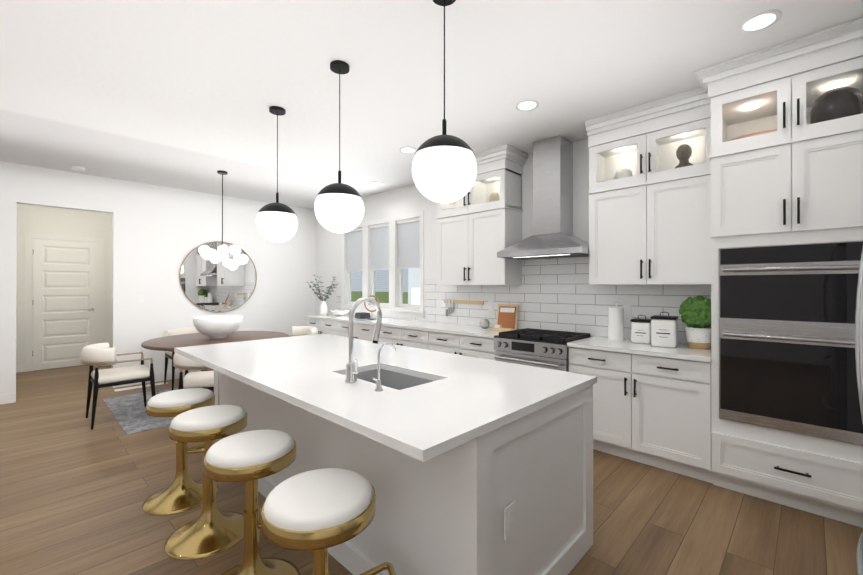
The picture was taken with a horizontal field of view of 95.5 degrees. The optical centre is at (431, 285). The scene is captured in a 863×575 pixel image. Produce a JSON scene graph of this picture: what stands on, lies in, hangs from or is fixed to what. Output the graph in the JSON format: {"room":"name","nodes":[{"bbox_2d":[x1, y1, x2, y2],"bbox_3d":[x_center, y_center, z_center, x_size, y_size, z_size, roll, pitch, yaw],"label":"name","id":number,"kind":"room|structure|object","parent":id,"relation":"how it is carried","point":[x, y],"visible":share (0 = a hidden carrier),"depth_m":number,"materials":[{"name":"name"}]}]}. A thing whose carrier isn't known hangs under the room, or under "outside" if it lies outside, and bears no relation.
{"room":"dining room and kitchen","nodes":[
{"label":"dining room and kitchen","id":0,"kind":"room"},
{"bbox_2d":[16,204,111,370],"bbox_3d":[-6.412,-0.023,6.981,0.140,2.920,1.560,0,0,44],"label":"wall","id":1,"kind":"structure","parent":0,"point":[48,220],"depth_m":6.80,"materials":[{"name":"white paint"}]},
{"bbox_2d":[25,233,103,371],"bbox_3d":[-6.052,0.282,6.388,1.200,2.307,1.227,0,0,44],"label":"door frame","id":2,"kind":"structure","parent":1,"relation":"attached to","point":[29,237],"depth_m":6.56,"materials":[{"name":"white paint"}]},
{"bbox_2d":[32,239,97,369],"bbox_3d":[-6.358,0.326,6.827,0.141,2.198,0.826,0,0,44],"label":"hall door","id":3,"kind":"structure","parent":1,"relation":"in","point":[64,303],"depth_m":6.81,"materials":[{"name":"white paint"}]},
{"bbox_2d":[0,161,315,394],"bbox_3d":[-4.923,-0.029,5.067,0.140,2.920,7.470,0,0,44],"label":"wall","id":4,"kind":"structure","parent":0,"point":[160,234],"depth_m":5.82,"materials":[{"name":"white paint"}]},
{"bbox_2d":[0,393,15,404],"bbox_3d":[-6.190,1.369,3.637,0.014,0.115,3.200,0,0,44],"label":"baseboard","id":5,"kind":"structure","parent":4,"relation":"attached to","point":[7,398],"depth_m":4.73,"materials":[{"name":"white wood"}]},
{"bbox_2d":[113,370,200,387],"bbox_3d":[-3.355,1.378,6.578,0.014,0.115,3.110,0,0,44],"label":"baseboard","id":6,"kind":"structure","parent":4,"relation":"attached to","point":[158,377],"depth_m":5.87,"materials":[{"name":"white wood"}]},
{"bbox_2d":[179,241,256,312],"bbox_3d":[-3.473,-0.135,6.454,0.020,1.170,1.170,0,0,44],"label":"round mirror","id":7,"kind":"object","parent":4,"relation":"attached to","point":[210,286],"visible":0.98,"depth_m":6.40,"materials":[{"name":"silver metal"}]},
{"bbox_2d":[0,365,862,574],"bbox_3d":[-2.788,1.475,3.142,10.800,0.100,7.670,0,0,44],"label":"floor","id":8,"kind":"structure","parent":0,"point":[76,491],"depth_m":2.43,"materials":[{"name":"brown wood"}]},
{"bbox_2d":[103,387,177,434],"bbox_3d":[-2.735,1.427,5.113,1.680,0.008,2.220,0,0,44],"label":"rug","id":9,"kind":"object","parent":8,"relation":"on","point":[131,416],"visible":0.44,"depth_m":4.34,"materials":[{"name":"grey carpet"}]},
{"bbox_2d":[80,342,155,429],"bbox_3d":[-3.353,1.026,4.185,0.623,0.787,0.606,0,0,44],"label":"dining chair","id":10,"kind":"object","parent":9,"relation":"on","point":[98,354],"visible":0.98,"depth_m":4.04,"materials":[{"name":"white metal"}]},
{"bbox_2d":[162,327,201,389],"bbox_3d":[-3.522,1.031,5.678,0.606,0.787,0.623,0,0,44],"label":"dining chair","id":11,"kind":"object","parent":9,"relation":"on","point":[175,331],"visible":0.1,"depth_m":5.65,"materials":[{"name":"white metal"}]},
{"bbox_2d":[173,353,213,390],"bbox_3d":[-2.250,1.026,4.003,0.691,0.787,0.681,0,0,44],"label":"dining chair","id":12,"kind":"object","parent":9,"relation":"on","point":[203,379],"visible":0.4,"depth_m":3.74,"materials":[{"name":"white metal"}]},
{"bbox_2d":[141,331,288,392],"bbox_3d":[-2.705,1.049,5.030,1.640,0.746,1.640,0,0,44],"label":"dining table","id":13,"kind":"object","parent":9,"relation":"on","point":[169,343],"visible":0.33,"depth_m":4.87,"materials":[{"name":"brown wood"}]},
{"bbox_2d":[193,315,242,338],"bbox_3d":[-2.734,0.542,5.031,0.570,0.267,0.570,0,0,44],"label":"bowl","id":14,"kind":"object","parent":13,"relation":"on","point":[218,327],"visible":1,"depth_m":4.85,"materials":[{"name":"white ceramic"}]},
{"bbox_2d":[289,326,317,336],"bbox_3d":[-2.000,1.032,5.833,0.623,0.787,0.606,0,0,44],"label":"dining chair","id":15,"kind":"object","parent":9,"relation":"on","point":[302,330],"visible":0.25,"depth_m":6.04,"materials":[{"name":"white fabric"}]},
{"bbox_2d":[114,382,167,391],"bbox_3d":[-4.087,1.430,5.527,0.120,0.006,0.600,0,0,44],"label":"floor vent","id":16,"kind":"object","parent":8,"relation":"in","point":[135,387],"visible":0.79,"depth_m":5.46,"materials":[{"name":"white plastic"}]},
{"bbox_2d":[142,388,222,515],"bbox_3d":[-1.652,1.077,2.665,0.429,0.693,0.506,0,0,44],"label":"bar stool","id":17,"kind":"object","parent":8,"relation":"on","point":[183,492],"visible":0.81,"depth_m":2.56,"materials":[{"name":"gold metal"}]},
{"bbox_2d":[164,405,246,559],"bbox_3d":[-1.242,1.076,2.268,0.430,0.693,0.504,0,0,44],"label":"bar stool","id":18,"kind":"object","parent":8,"relation":"on","point":[211,530],"visible":0.73,"depth_m":2.16,"materials":[{"name":"gold metal"}]},
{"bbox_2d":[204,430,299,574],"bbox_3d":[-0.810,1.075,1.852,0.430,0.693,0.506,0,0,44],"label":"bar stool","id":19,"kind":"object","parent":8,"relation":"on","point":[250,458],"visible":0.9,"depth_m":1.79,"materials":[{"name":"white leather"}]},
{"bbox_2d":[306,317,335,334],"bbox_3d":[-1.556,0.993,6.571,1.051,0.885,0.621,0,0,44],"label":"base cabinet","id":20,"kind":"object","parent":8,"relation":"on","point":[326,327],"depth_m":6.33,"materials":[{"name":"white paint"}]},
{"bbox_2d":[261,468,395,574],"bbox_3d":[-0.372,1.073,1.427,0.430,0.693,0.500,0,0,44],"label":"bar stool","id":21,"kind":"object","parent":8,"relation":"on","point":[318,512],"visible":1,"depth_m":1.31,"materials":[{"name":"white leather"}]},
{"bbox_2d":[336,321,371,340],"bbox_3d":[-0.872,0.991,5.911,1.095,0.885,0.621,0,0,44],"label":"base cabinet","id":22,"kind":"object","parent":8,"relation":"on","point":[364,332],"depth_m":5.67,"materials":[{"name":"white paint"}]},
{"bbox_2d":[372,325,423,348],"bbox_3d":[-0.172,0.989,5.236,1.094,0.885,0.621,0,0,44],"label":"base cabinet","id":23,"kind":"object","parent":8,"relation":"on","point":[414,338],"depth_m":5.00,"materials":[{"name":"white paint"}]},
{"bbox_2d":[204,365,596,574],"bbox_3d":[-0.512,0.982,2.717,2.816,0.884,1.134,0,0,44],"label":"kitchen island","id":24,"kind":"object","parent":8,"relation":"on","point":[465,465],"depth_m":1.77,"materials":[{"name":"white paint"}]},
{"bbox_2d":[174,333,596,464],"bbox_3d":[-0.579,0.521,2.655,2.840,0.035,1.350,0,0,44],"label":"island countertop","id":25,"kind":"structure","parent":24,"relation":"on","point":[470,395],"depth_m":2.02,"materials":[{"name":"white stone"}]},
{"bbox_2d":[345,297,381,382],"bbox_3d":[-0.341,0.282,2.075,0.113,0.438,0.235,0,0,44],"label":"faucet","id":26,"kind":"object","parent":25,"relation":"on","point":[351,367],"depth_m":2.02,"materials":[{"name":"silver metal"}]},
{"bbox_2d":[372,342,395,391],"bbox_3d":[-0.227,0.388,1.883,0.040,0.226,0.142,0,0,44],"label":"faucet","id":27,"kind":"object","parent":25,"relation":"on","point":[378,388],"depth_m":1.85,"materials":[{"name":"silver metal"}]},
{"bbox_2d":[356,368,432,389],"bbox_3d":[-0.244,0.635,2.203,0.610,0.193,0.375,0,0,44],"label":"sink","id":28,"kind":"object","parent":25,"relation":"in","point":[393,378],"depth_m":2.43,"materials":[{"name":"silver metal"}]},
{"bbox_2d":[424,333,487,358],"bbox_3d":[0.505,0.987,4.583,1.032,0.885,0.621,0,0,44],"label":"base cabinet","id":29,"kind":"object","parent":8,"relation":"on","point":[452,343],"depth_m":4.36,"materials":[{"name":"white paint"}]},
{"bbox_2d":[488,337,575,372],"bbox_3d":[1.132,0.978,3.939,0.886,0.900,0.637,0,0,44],"label":"stove","id":30,"kind":"object","parent":8,"relation":"on","point":[553,355],"depth_m":3.65,"materials":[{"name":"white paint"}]},
{"bbox_2d":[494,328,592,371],"bbox_3d":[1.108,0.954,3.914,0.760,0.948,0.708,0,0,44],"label":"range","id":31,"kind":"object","parent":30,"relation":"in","point":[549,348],"depth_m":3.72,"materials":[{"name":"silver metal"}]},
{"bbox_2d":[576,349,707,481],"bbox_3d":[1.802,0.983,3.333,1.042,0.885,0.621,0,0,44],"label":"base cabinet","id":32,"kind":"object","parent":8,"relation":"on","point":[652,411],"depth_m":3.02,"materials":[{"name":"white paint"}]},
{"bbox_2d":[308,313,707,360],"bbox_3d":[0.101,0.514,4.943,5.724,0.062,0.666,0,0,44],"label":"countertop","id":33,"kind":"structure","parent":32,"relation":"on","point":[581,340],"depth_m":3.79,"materials":[{"name":"white stone"}]},
{"bbox_2d":[307,276,337,314],"bbox_3d":[-1.838,0.164,6.790,0.391,0.704,0.585,0,0,44],"label":"vase","id":34,"kind":"object","parent":33,"relation":"on","point":[323,309],"visible":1,"depth_m":6.76,"materials":[{"name":"white ceramic"}]},
{"bbox_2d":[330,310,348,315],"bbox_3d":[-1.560,0.467,6.636,0.303,0.093,0.311,0,0,44],"label":"bowl","id":35,"kind":"object","parent":33,"relation":"on","point":[338,312],"visible":1,"depth_m":6.56,"materials":[{"name":"white ceramic"}]},
{"bbox_2d":[355,312,370,318],"bbox_3d":[-1.070,0.471,6.094,0.177,0.084,0.244,0,0,-30],"label":"books","id":36,"kind":"object","parent":33,"relation":"on","point":[361,315],"visible":0.96,"depth_m":6.01,"materials":[{"name":"grey"}]},
{"bbox_2d":[364,295,379,319],"bbox_3d":[-0.897,0.332,5.900,0.224,0.361,0.136,0,0,44],"label":"ring sculpture","id":37,"kind":"object","parent":33,"relation":"on","point":[371,310],"visible":0.67,"depth_m":5.89,"materials":[{"name":"brown wood"}]},
{"bbox_2d":[480,315,489,327],"bbox_3d":[0.632,0.432,4.661,0.124,0.153,0.124,0,0,44],"label":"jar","id":38,"kind":"object","parent":33,"relation":"on","point":[484,323],"visible":1,"depth_m":4.62,"materials":[{"name":"white ceramic"}]},
{"bbox_2d":[491,304,518,330],"bbox_3d":[0.833,0.363,4.431,0.240,0.290,0.248,0,0,30],"label":"cookbook stand","id":39,"kind":"object","parent":33,"relation":"on","point":[507,315],"visible":0.92,"depth_m":4.46,"materials":[{"name":"beige wood"}]},
{"bbox_2d":[607,302,624,340],"bbox_3d":[1.697,0.329,3.608,0.150,0.354,0.150,0,0,44],"label":"paper towel roll","id":40,"kind":"object","parent":33,"relation":"on","point":[615,323],"visible":1,"depth_m":3.55,"materials":[{"name":"white paper"}]},
{"bbox_2d":[630,315,651,343],"bbox_3d":[1.850,0.384,3.446,0.158,0.243,0.158,0,0,37],"label":"canister","id":41,"kind":"object","parent":33,"relation":"on","point":[640,330],"visible":0.9,"depth_m":3.39,"materials":[{"name":"white ceramic"}]},
{"bbox_2d":[650,312,678,347],"bbox_3d":[1.935,0.363,3.253,0.183,0.283,0.183,0,0,37],"label":"canister","id":42,"kind":"object","parent":33,"relation":"on","point":[664,331],"visible":1,"depth_m":3.19,"materials":[{"name":"white ceramic"}]},
{"bbox_2d":[679,295,710,348],"bbox_3d":[2.153,0.292,3.155,0.272,0.425,0.276,0,0,44],"label":"topiary plant","id":43,"kind":"object","parent":33,"relation":"on","point":[695,312],"visible":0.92,"depth_m":3.09,"materials":[{"name":"green plant"}]},
{"bbox_2d":[693,17,862,527],"bbox_3d":[2.412,-0.035,2.676,0.920,2.918,0.725,0,0,44],"label":"oven cabinet","id":44,"kind":"object","parent":8,"relation":"on","point":[778,418],"depth_m":2.48,"materials":[{"name":"white paint"}]},
{"bbox_2d":[708,237,862,448],"bbox_3d":[2.471,0.334,2.674,0.835,1.176,0.644,0,0,44],"label":"double wall oven","id":45,"kind":"object","parent":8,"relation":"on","point":[781,353],"depth_m":2.46,"materials":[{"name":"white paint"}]},
{"bbox_2d":[708,421,862,527],"bbox_3d":[2.472,1.174,2.673,0.835,0.500,0.641,0,0,44],"label":"base cabinet","id":46,"kind":"object","parent":8,"relation":"on","point":[820,478],"depth_m":2.47,"materials":[{"name":"white paint"}]},
{"bbox_2d":[855,248,862,574],"bbox_3d":[1.326,0.515,0.652,0.837,1.765,0.900,0,0,44],"label":"fridge","id":47,"kind":"object","parent":8,"relation":"on","point":[859,360],"visible":1,"depth_m":0.96,"materials":[{"name":"silver metal"}]},
{"bbox_2d":[0,0,862,209],"bbox_3d":[-2.788,-1.545,3.151,10.800,0.100,7.670,0,0,44],"label":"ceiling","id":48,"kind":"structure","parent":0,"point":[183,94],"depth_m":2.81,"materials":[{"name":"paint"}]},
{"bbox_2d":[72,166,84,170],"bbox_3d":[-4.458,-1.474,4.949,0.130,0.030,0.130,0,0,44],"label":"smoke detector","id":49,"kind":"object","parent":48,"relation":"attached to","point":[78,168],"visible":1,"depth_m":4.92,"materials":[{"name":"white plastic"}]},
{"bbox_2d":[198,170,247,269],"bbox_3d":[-2.760,-0.847,5.160,0.581,1.283,0.558,0,0,44],"label":"chandelier","id":50,"kind":"object","parent":48,"relation":"hanging from","point":[211,255],"visible":1,"depth_m":5.09,"materials":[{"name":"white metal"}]},
{"bbox_2d":[256,106,297,241],"bbox_3d":[-1.309,-0.929,3.329,0.330,1.130,0.330,0,0,44],"label":"pendant light","id":51,"kind":"object","parent":48,"relation":"hanging from","point":[277,221],"visible":1,"depth_m":3.22,"materials":[{"name":"white glass"}]},
{"bbox_2d":[314,60,363,232],"bbox_3d":[-0.625,-0.926,2.669,0.330,1.140,0.330,0,0,44],"label":"pendant light","id":52,"kind":"object","parent":48,"relation":"hanging from","point":[339,207],"visible":1,"depth_m":2.56,"materials":[{"name":"white glass"}]},
{"bbox_2d":[370,181,383,184],"bbox_3d":[-0.794,-1.482,5.709,0.189,0.009,0.189,0,0,38],"label":"recessed light","id":53,"kind":"object","parent":48,"relation":"in","point":[373,183],"depth_m":5.69,"materials":[{"name":"white"}]},
{"bbox_2d":[399,146,416,152],"bbox_3d":[-0.259,-1.486,4.305,0.189,0.009,0.189,0,0,35],"label":"recessed light","id":54,"kind":"object","parent":48,"relation":"in","point":[407,149],"depth_m":4.28,"materials":[{"name":"white"}]},
{"bbox_2d":[412,0,476,202],"bbox_3d":[0.066,-0.961,2.003,0.330,1.074,0.330,0,0,44],"label":"pendant light","id":55,"kind":"object","parent":48,"relation":"hanging from","point":[444,167],"visible":1,"depth_m":1.89,"materials":[{"name":"white glass"}]},
{"bbox_2d":[515,100,538,110],"bbox_3d":[0.793,-1.490,3.249,0.189,0.009,0.189,0,0,5],"label":"recessed light","id":56,"kind":"object","parent":48,"relation":"in","point":[525,105],"depth_m":3.24,"materials":[{"name":"white"}]},
{"bbox_2d":[738,9,781,32],"bbox_3d":[1.858,-1.493,2.222,0.189,0.009,0.189,0,0,38],"label":"recessed light","id":57,"kind":"object","parent":48,"relation":"in","point":[761,20],"depth_m":2.21,"materials":[{"name":"white"}]},
{"bbox_2d":[316,138,625,338],"bbox_3d":[0.669,-0.029,4.960,8.340,2.920,0.140,0,0,44],"label":"wall","id":58,"kind":"structure","parent":0,"point":[412,198],"depth_m":5.61,"materials":[{"name":"white paint"}]},
{"bbox_2d":[339,211,424,317],"bbox_3d":[-0.824,-0.295,6.366,2.140,1.540,0.190,0,0,44],"label":"window frames","id":59,"kind":"structure","parent":58,"relation":"in","point":[395,306],"depth_m":6.11,"materials":[{"name":"white wood"}]},
{"bbox_2d":[346,217,419,270],"bbox_3d":[-0.827,-0.620,6.364,1.930,0.740,0.050,0,0,44],"label":"shades","id":60,"kind":"object","parent":59,"relation":"attached to","point":[408,243],"visible":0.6,"depth_m":6.29,"materials":[{"name":"fabric"}]},
{"bbox_2d":[444,299,483,315],"bbox_3d":[0.405,0.299,5.081,0.650,0.235,0.032,0,0,44],"label":"strip","id":61,"kind":"object","parent":58,"relation":"attached to","point":[447,302],"visible":0.9,"depth_m":5.19,"materials":[{"name":"beige wood"}]},
{"bbox_2d":[436,205,523,284],"bbox_3d":[0.552,-0.431,4.730,1.014,0.862,0.351,0,0,44],"label":"upper cabinet","id":62,"kind":"object","parent":58,"relation":"attached to","point":[466,241],"depth_m":4.56,"materials":[{"name":"white paint"}]},
{"bbox_2d":[496,120,603,259],"bbox_3d":[1.195,-0.918,4.009,0.910,1.141,0.500,0,0,44],"label":"range hood","id":63,"kind":"object","parent":58,"relation":"attached to","point":[553,156],"depth_m":3.99,"materials":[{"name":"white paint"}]},
{"bbox_2d":[588,169,707,284],"bbox_3d":[1.923,-0.435,3.409,0.966,0.862,0.351,0,0,44],"label":"upper cabinet","id":64,"kind":"object","parent":58,"relation":"attached to","point":[654,231],"depth_m":3.26,"materials":[{"name":"white paint"}]},
{"bbox_2d":[708,109,862,244],"bbox_3d":[2.472,-0.619,2.678,0.835,0.725,0.641,0,0,44],"label":"upper cabinet","id":65,"kind":"object","parent":58,"relation":"attached to","point":[732,189],"depth_m":2.46,"materials":[{"name":"white paint"}]},
{"bbox_2d":[808,73,862,120],"bbox_3d":[2.615,-1.097,2.529,0.250,0.330,0.251,0,0,44],"label":"glass pane","id":66,"kind":"object","parent":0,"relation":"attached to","point":[845,94],"depth_m":2.47,"materials":[{"name":"clear glass"}]},
{"label":"outside","id":67,"kind":"structure","parent":0,"visible":0},
{"bbox_2d":[351,269,407,303],"bbox_3d":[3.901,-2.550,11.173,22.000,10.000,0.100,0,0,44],"label":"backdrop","id":68,"kind":"structure","parent":67,"point":[355,289],"depth_m":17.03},
{"bbox_2d":[408,268,419,304],"bbox_3d":[1.611,-0.557,8.791,22.000,5.200,6.500,0,0,44],"label":"house","id":69,"kind":"structure","parent":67,"point":[411,294],"depth_m":12.61,"materials":[{"name":"grey"}]}
]}

